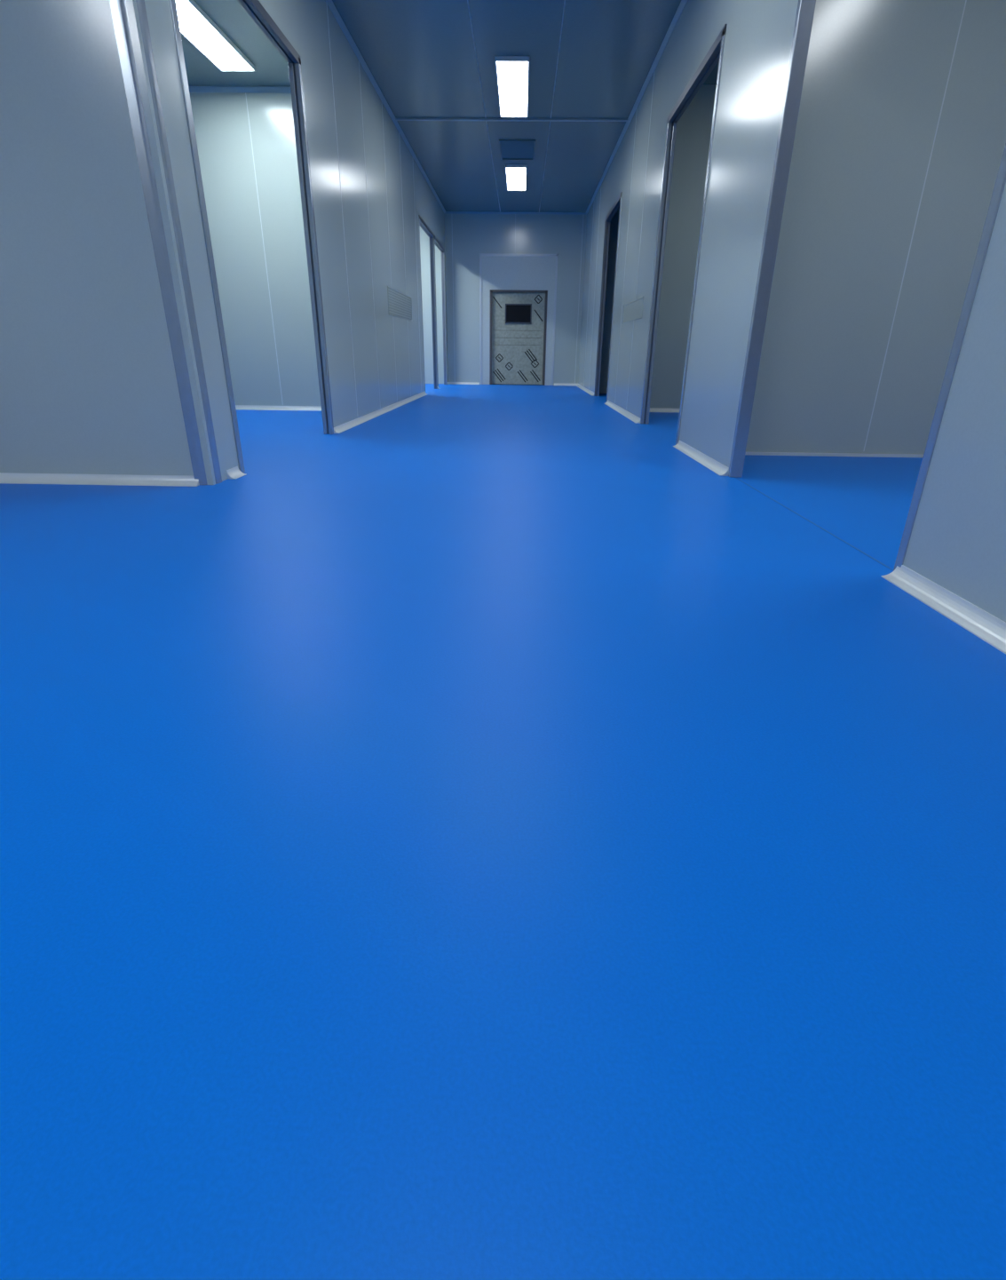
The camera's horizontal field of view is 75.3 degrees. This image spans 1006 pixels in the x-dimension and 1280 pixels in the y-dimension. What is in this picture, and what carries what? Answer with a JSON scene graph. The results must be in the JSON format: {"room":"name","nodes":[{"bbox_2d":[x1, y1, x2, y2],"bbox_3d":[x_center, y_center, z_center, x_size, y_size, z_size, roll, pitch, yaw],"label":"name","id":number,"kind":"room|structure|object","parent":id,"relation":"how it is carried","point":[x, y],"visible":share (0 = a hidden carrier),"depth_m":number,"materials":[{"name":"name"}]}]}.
{"room":"clean room","nodes":[
{"label":"clean room","id":0,"kind":"room"},
{"bbox_2d":[0,0,193,476],"bbox_3d":[-2.922,-1.992,2.431,3.176,2.740,0.050,1,24,1],"label":"wall","id":1,"kind":"structure","parent":0,"point":[89,384],"depth_m":2.59,"materials":[{"name":"grey metal"}]},
{"bbox_2d":[0,472,199,486],"bbox_3d":[-2.943,-0.739,2.935,3.166,0.040,0.040,1,24,1],"label":"baseboard","id":2,"kind":"structure","parent":1,"relation":"attached to","point":[68,479],"depth_m":2.92,"materials":[{"name":"silver metal"}]},
{"bbox_2d":[109,0,222,484],"bbox_3d":[-1.310,-1.959,2.398,0.120,2.740,0.039,-20,31,-39],"label":"door frame","id":3,"kind":"structure","parent":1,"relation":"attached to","point":[119,15],"depth_m":2.54,"materials":[{"name":"metal"}]},
{"bbox_2d":[181,0,290,86],"bbox_3d":[-2.855,-3.948,3.755,3.176,0.050,3.953,1,24,1],"label":"ceiling","id":4,"kind":"structure","parent":0,"point":[272,68],"depth_m":4.96,"materials":[{"name":"white"}]},
{"bbox_2d":[175,0,255,71],"bbox_3d":[-2.110,-4.256,4.570,0.280,0.030,1.280,1,24,1],"label":"ceiling light","id":5,"kind":"object","parent":4,"relation":"attached to","point":[195,25],"depth_m":4.64,"materials":[{"name":"white plastic"}]},
{"bbox_2d":[189,92,321,405],"bbox_3d":[-2.814,-3.607,6.091,3.176,2.740,0.051,1,24,1],"label":"wall","id":6,"kind":"structure","parent":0,"point":[246,141],"depth_m":6.02,"materials":[{"name":"grey metal"}]},
{"bbox_2d":[188,86,291,93],"bbox_3d":[-2.803,-4.699,5.564,3.176,0.035,0.035,1,24,1],"label":"trim","id":7,"kind":"structure","parent":6,"relation":"attached to","point":[192,89],"depth_m":5.55,"materials":[{"name":"blue"}]},
{"bbox_2d":[235,405,321,410],"bbox_3d":[-2.830,-2.354,6.596,3.176,0.040,0.040,1,24,1],"label":"baseboard","id":8,"kind":"structure","parent":6,"relation":"attached to","point":[237,407],"depth_m":6.59,"materials":[{"name":"silver metal"}]},
{"bbox_2d":[125,0,448,484],"bbox_3d":[-1.173,-4.000,7.024,0.051,2.740,10.167,1,24,1],"label":"wall","id":9,"kind":"structure","parent":0,"point":[370,194],"depth_m":4.82,"materials":[{"name":"white metal"}]},
{"bbox_2d":[168,0,245,472],"bbox_3d":[-1.305,-1.811,2.788,0.066,2.155,0.046,1,24,1],"label":"door frame","id":10,"kind":"structure","parent":9,"relation":"attached to","point":[172,3],"depth_m":2.79,"materials":[{"name":"metal"}]},
{"bbox_2d":[238,0,301,63],"bbox_3d":[-1.271,-3.128,3.126,0.066,0.046,1.730,1,24,1],"label":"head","id":11,"kind":"object","parent":9,"relation":"attached to","point":[254,8],"visible":1,"depth_m":3.50},
{"bbox_2d":[287,59,333,434],"bbox_3d":[-1.260,-2.491,4.328,0.066,2.155,0.046,1,24,1],"label":"door frame","id":12,"kind":"structure","parent":9,"relation":"attached to","point":[295,71],"depth_m":4.25,"materials":[{"name":"metal"}]},
{"bbox_2d":[226,381,450,479],"bbox_3d":[-1.141,-2.794,7.637,0.040,0.040,10.017,1,24,1],"label":"baseboard","id":13,"kind":"structure","parent":9,"relation":"attached to","point":[233,473],"depth_m":5.56,"materials":[{"name":"silver metal"}]},
{"bbox_2d":[325,0,445,213],"bbox_3d":[-1.120,-5.239,6.476,0.028,0.028,10.167,1,24,1],"label":"trim","id":14,"kind":"structure","parent":9,"relation":"attached to","point":[330,3],"depth_m":5.78,"materials":[{"name":"blue"}]},
{"bbox_2d":[387,286,412,320],"bbox_3d":[-1.146,-3.760,7.324,0.003,0.260,1.530,1,24,1],"label":"air vent","id":15,"kind":"object","parent":9,"relation":"in","point":[388,287],"visible":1,"depth_m":7.22,"materials":[{"name":"metal"}]},
{"bbox_2d":[419,224,425,390],"bbox_3d":[-1.125,-4.494,8.869,0.058,2.155,0.023,1,24,1],"label":"door frame","id":16,"kind":"structure","parent":9,"relation":"attached to","point":[419,225],"depth_m":8.85,"materials":[{"name":"metal"}]},
{"bbox_2d":[419,214,433,237],"bbox_3d":[-1.094,-5.766,9.106,0.066,0.046,1.484,1,24,1],"label":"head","id":17,"kind":"object","parent":9,"relation":"attached to","point":[422,223],"visible":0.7,"depth_m":9.10},
{"bbox_2d":[429,236,437,389],"bbox_3d":[-1.086,-5.083,10.206,0.058,2.155,0.023,1,24,1],"label":"door frame","id":18,"kind":"structure","parent":9,"relation":"attached to","point":[432,251],"depth_m":10.18,"materials":[{"name":"metal"}]},
{"bbox_2d":[434,243,438,385],"bbox_3d":[-1.082,-5.139,10.333,0.058,2.155,0.023,1,24,1],"label":"door frame","id":19,"kind":"structure","parent":9,"relation":"attached to","point":[434,243],"depth_m":10.31,"materials":[{"name":"metal"}]},
{"bbox_2d":[434,235,445,251],"bbox_3d":[-1.052,-6.391,10.524,0.066,0.046,1.384,1,24,1],"label":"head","id":20,"kind":"object","parent":9,"relation":"attached to","point":[437,242],"visible":0.66,"depth_m":10.54},
{"bbox_2d":[440,251,447,384],"bbox_3d":[-1.045,-5.689,11.577,0.058,2.155,0.023,1,24,1],"label":"door frame","id":21,"kind":"structure","parent":9,"relation":"attached to","point":[441,252],"depth_m":11.55,"materials":[{"name":"metal"}]},
{"bbox_2d":[0,383,1005,1279],"bbox_3d":[-0.069,-1.501,4.883,9.000,0.080,16.340,1,24,1],"label":"floor","id":22,"kind":"structure","parent":0,"point":[455,831],"depth_m":0.77,"materials":[{"name":"blue plastic"}]},
{"bbox_2d":[734,477,893,571],"bbox_3d":[1.138,-0.496,2.538,0.008,0.001,1.568,1,24,1],"label":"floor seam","id":23,"kind":"structure","parent":22,"relation":"attached to","point":[876,560],"depth_m":2.29,"materials":[{"name":"blue"}]},
{"bbox_2d":[420,213,587,385],"bbox_3d":[0.164,-6.046,11.694,8.800,2.740,0.101,1,24,1],"label":"wall","id":24,"kind":"structure","parent":0,"point":[467,236],"depth_m":11.51,"materials":[{"name":"white"}]},
{"bbox_2d":[448,381,578,385],"bbox_3d":[0.186,-4.782,12.175,2.425,0.040,0.040,1,24,1],"label":"baseboard","id":25,"kind":"structure","parent":24,"relation":"attached to","point":[450,383],"depth_m":12.19,"materials":[{"name":"silver metal"}]},
{"bbox_2d":[445,211,587,214],"bbox_3d":[0.215,-7.260,11.088,2.425,0.028,0.028,1,24,1],"label":"trim","id":26,"kind":"structure","parent":24,"relation":"attached to","point":[447,212],"depth_m":11.08,"materials":[{"name":"blue"}]},
{"bbox_2d":[479,253,558,385],"bbox_3d":[0.266,-5.764,11.813,1.370,2.130,0.106,1,24,1],"label":"surround","id":27,"kind":"object","parent":24,"relation":"attached to","point":[497,271],"visible":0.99,"depth_m":11.53,"materials":[{"name":"metal"}]},
{"bbox_2d":[489,289,548,385],"bbox_3d":[0.272,-5.505,11.920,1.030,1.570,0.080,1,24,1],"label":"reveal","id":28,"kind":"object","parent":27,"relation":"attached to","point":[491,290],"visible":0.95,"depth_m":11.80,"materials":[{"name":"grey metal"}]},
{"bbox_2d":[492,292,545,384],"bbox_3d":[0.273,-5.502,11.947,0.946,1.523,0.041,1,24,1],"label":"door","id":29,"kind":"structure","parent":28,"relation":"attached to","point":[517,348],"depth_m":11.95,"materials":[{"name":"grey metal"}]},
{"bbox_2d":[505,303,532,323],"bbox_3d":[0.277,-5.878,11.750,0.480,0.320,0.017,1,24,1],"label":"window","id":30,"kind":"structure","parent":29,"relation":"attached to","point":[514,313],"depth_m":11.75,"materials":[{"name":"black glass"}]},
{"bbox_2d":[332,0,719,212],"bbox_3d":[-0.040,-4.074,3.748,9.000,0.094,16.340,1,24,1],"label":"ceiling","id":31,"kind":"structure","parent":0,"point":[433,63],"depth_m":5.72,"materials":[{"name":"blue"}]},
{"bbox_2d":[494,55,529,117],"bbox_3d":[0.093,-4.965,5.887,0.280,0.030,1.380,1,24,1],"label":"ceiling light","id":32,"kind":"object","parent":31,"relation":"attached to","point":[512,72],"depth_m":5.74,"materials":[{"name":"white plastic"}]},
{"bbox_2d":[505,164,526,190],"bbox_3d":[0.181,-6.288,8.887,0.280,0.030,1.300,1,24,1],"label":"ceiling light","id":33,"kind":"object","parent":31,"relation":"attached to","point":[516,174],"depth_m":8.77,"materials":[{"name":"white plastic"}]},
{"bbox_2d":[499,139,535,159],"bbox_3d":[0.171,-5.763,7.676,0.410,0.012,0.800,1,24,1],"label":"ceiling air vent","id":34,"kind":"object","parent":31,"relation":"attached to","point":[510,149],"depth_m":7.63,"materials":[{"name":"metal"}]},
{"bbox_2d":[650,84,716,408],"bbox_3d":[2.856,-3.642,6.318,3.099,2.740,0.050,1,24,1],"label":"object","id":35,"kind":"structure","parent":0,"point":[694,128],"depth_m":6.26,"materials":[{"name":"grey metal"}]},
{"bbox_2d":[650,407,679,412],"bbox_3d":[2.841,-2.389,6.822,3.099,0.040,0.040,1,24,1],"label":"baseboard right room","id":36,"kind":"structure","parent":35,"relation":"attached to","point":[652,409],"depth_m":6.85,"materials":[{"name":"grey metal"}]},
{"bbox_2d":[578,0,1005,622],"bbox_3d":[1.220,-2.754,4.265,0.051,2.740,16.090,1,24,1],"label":"wall","id":37,"kind":"structure","parent":0,"point":[958,542],"depth_m":3.22,"materials":[{"name":"white metal"}]},
{"bbox_2d":[594,220,611,396],"bbox_3d":[1.351,-4.479,8.899,0.066,2.155,0.046,1,24,1],"label":"door frame","id":38,"kind":"structure","parent":37,"relation":"attached to","point":[607,234],"depth_m":8.86,"materials":[{"name":"metal"}]},
{"bbox_2d":[599,208,620,393],"bbox_3d":[2.945,-4.973,9.336,3.099,2.740,0.050,1,24,1],"label":"doorway","id":39,"kind":"object","parent":37,"relation":"in","point":[615,222],"depth_m":9.40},
{"bbox_2d":[604,191,622,222],"bbox_3d":[1.342,-5.162,7.801,0.066,0.046,1.505,1,24,1],"label":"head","id":40,"kind":"object","parent":37,"relation":"attached to","point":[616,207],"visible":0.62,"depth_m":7.82},
{"bbox_2d":[606,197,621,401],"bbox_3d":[1.312,-3.890,7.565,0.066,2.155,0.046,1,24,1],"label":"door frame","id":41,"kind":"structure","parent":37,"relation":"attached to","point":[621,197],"depth_m":7.52,"materials":[{"name":"metal"}]},
{"bbox_2d":[622,295,643,323],"bbox_3d":[1.244,-3.166,6.275,0.003,0.170,1.200,1,24,1],"label":"air vent","id":42,"kind":"object","parent":37,"relation":"in","point":[632,311],"visible":1,"depth_m":6.20,"materials":[{"name":"metal"}]},
{"bbox_2d":[585,0,687,214],"bbox_3d":[1.196,-3.995,3.718,0.028,0.028,16.090,1,24,1],"label":"trim","id":43,"kind":"structure","parent":37,"relation":"attached to","point":[683,3],"depth_m":5.72,"materials":[{"name":"blue"}]},
{"bbox_2d":[640,121,677,424],"bbox_3d":[1.243,-2.872,5.256,0.066,2.155,0.046,1,24,1],"label":"door frame","id":44,"kind":"structure","parent":37,"relation":"attached to","point":[671,127],"depth_m":5.19,"materials":[{"name":"metal"}]},
{"bbox_2d":[667,23,726,122],"bbox_3d":[1.235,-3.556,4.160,0.066,0.046,1.499,1,24,1],"label":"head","id":45,"kind":"object","parent":37,"relation":"attached to","point":[711,59],"visible":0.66,"depth_m":4.08},
{"bbox_2d":[675,27,726,445],"bbox_3d":[1.204,-2.285,3.927,0.066,2.155,0.046,1,24,1],"label":"door frame","id":46,"kind":"structure","parent":37,"relation":"attached to","point":[724,35],"depth_m":3.85,"materials":[{"name":"metal"}]},
{"bbox_2d":[728,0,816,477],"bbox_3d":[1.172,-1.792,2.834,0.060,2.135,0.034,1,24,1],"label":"door frame","id":47,"kind":"structure","parent":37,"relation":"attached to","point":[806,9],"depth_m":2.81,"materials":[{"name":"metal"}]},
{"bbox_2d":[576,383,1005,654],"bbox_3d":[1.161,-1.520,4.811,0.040,0.040,16.090,1,24,1],"label":"baseboard","id":48,"kind":"structure","parent":37,"relation":"attached to","point":[992,630],"depth_m":1.61,"materials":[{"name":"silver metal"}]},
{"bbox_2d":[893,143,1005,570],"bbox_3d":[1.129,-1.151,1.380,0.060,2.135,0.034,1,24,1],"label":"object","id":49,"kind":"object","parent":37,"relation":"attached to","point":[1001,178],"depth_m":1.58,"materials":[{"name":"metal"}]},
{"bbox_2d":[746,0,1005,454],"bbox_3d":[2.771,-2.371,3.437,3.099,2.740,0.051,1,24,1],"label":"wall","id":50,"kind":"structure","parent":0,"point":[900,141],"depth_m":3.49,"materials":[{"name":"grey metal"}]},
{"bbox_2d":[745,452,923,457],"bbox_3d":[2.756,-1.114,3.959,3.099,0.018,0.012,1,24,1],"label":"trim","id":51,"kind":"structure","parent":50,"relation":"attached to","point":[747,453],"depth_m":3.97,"materials":[{"name":"silver metal"}]}
]}

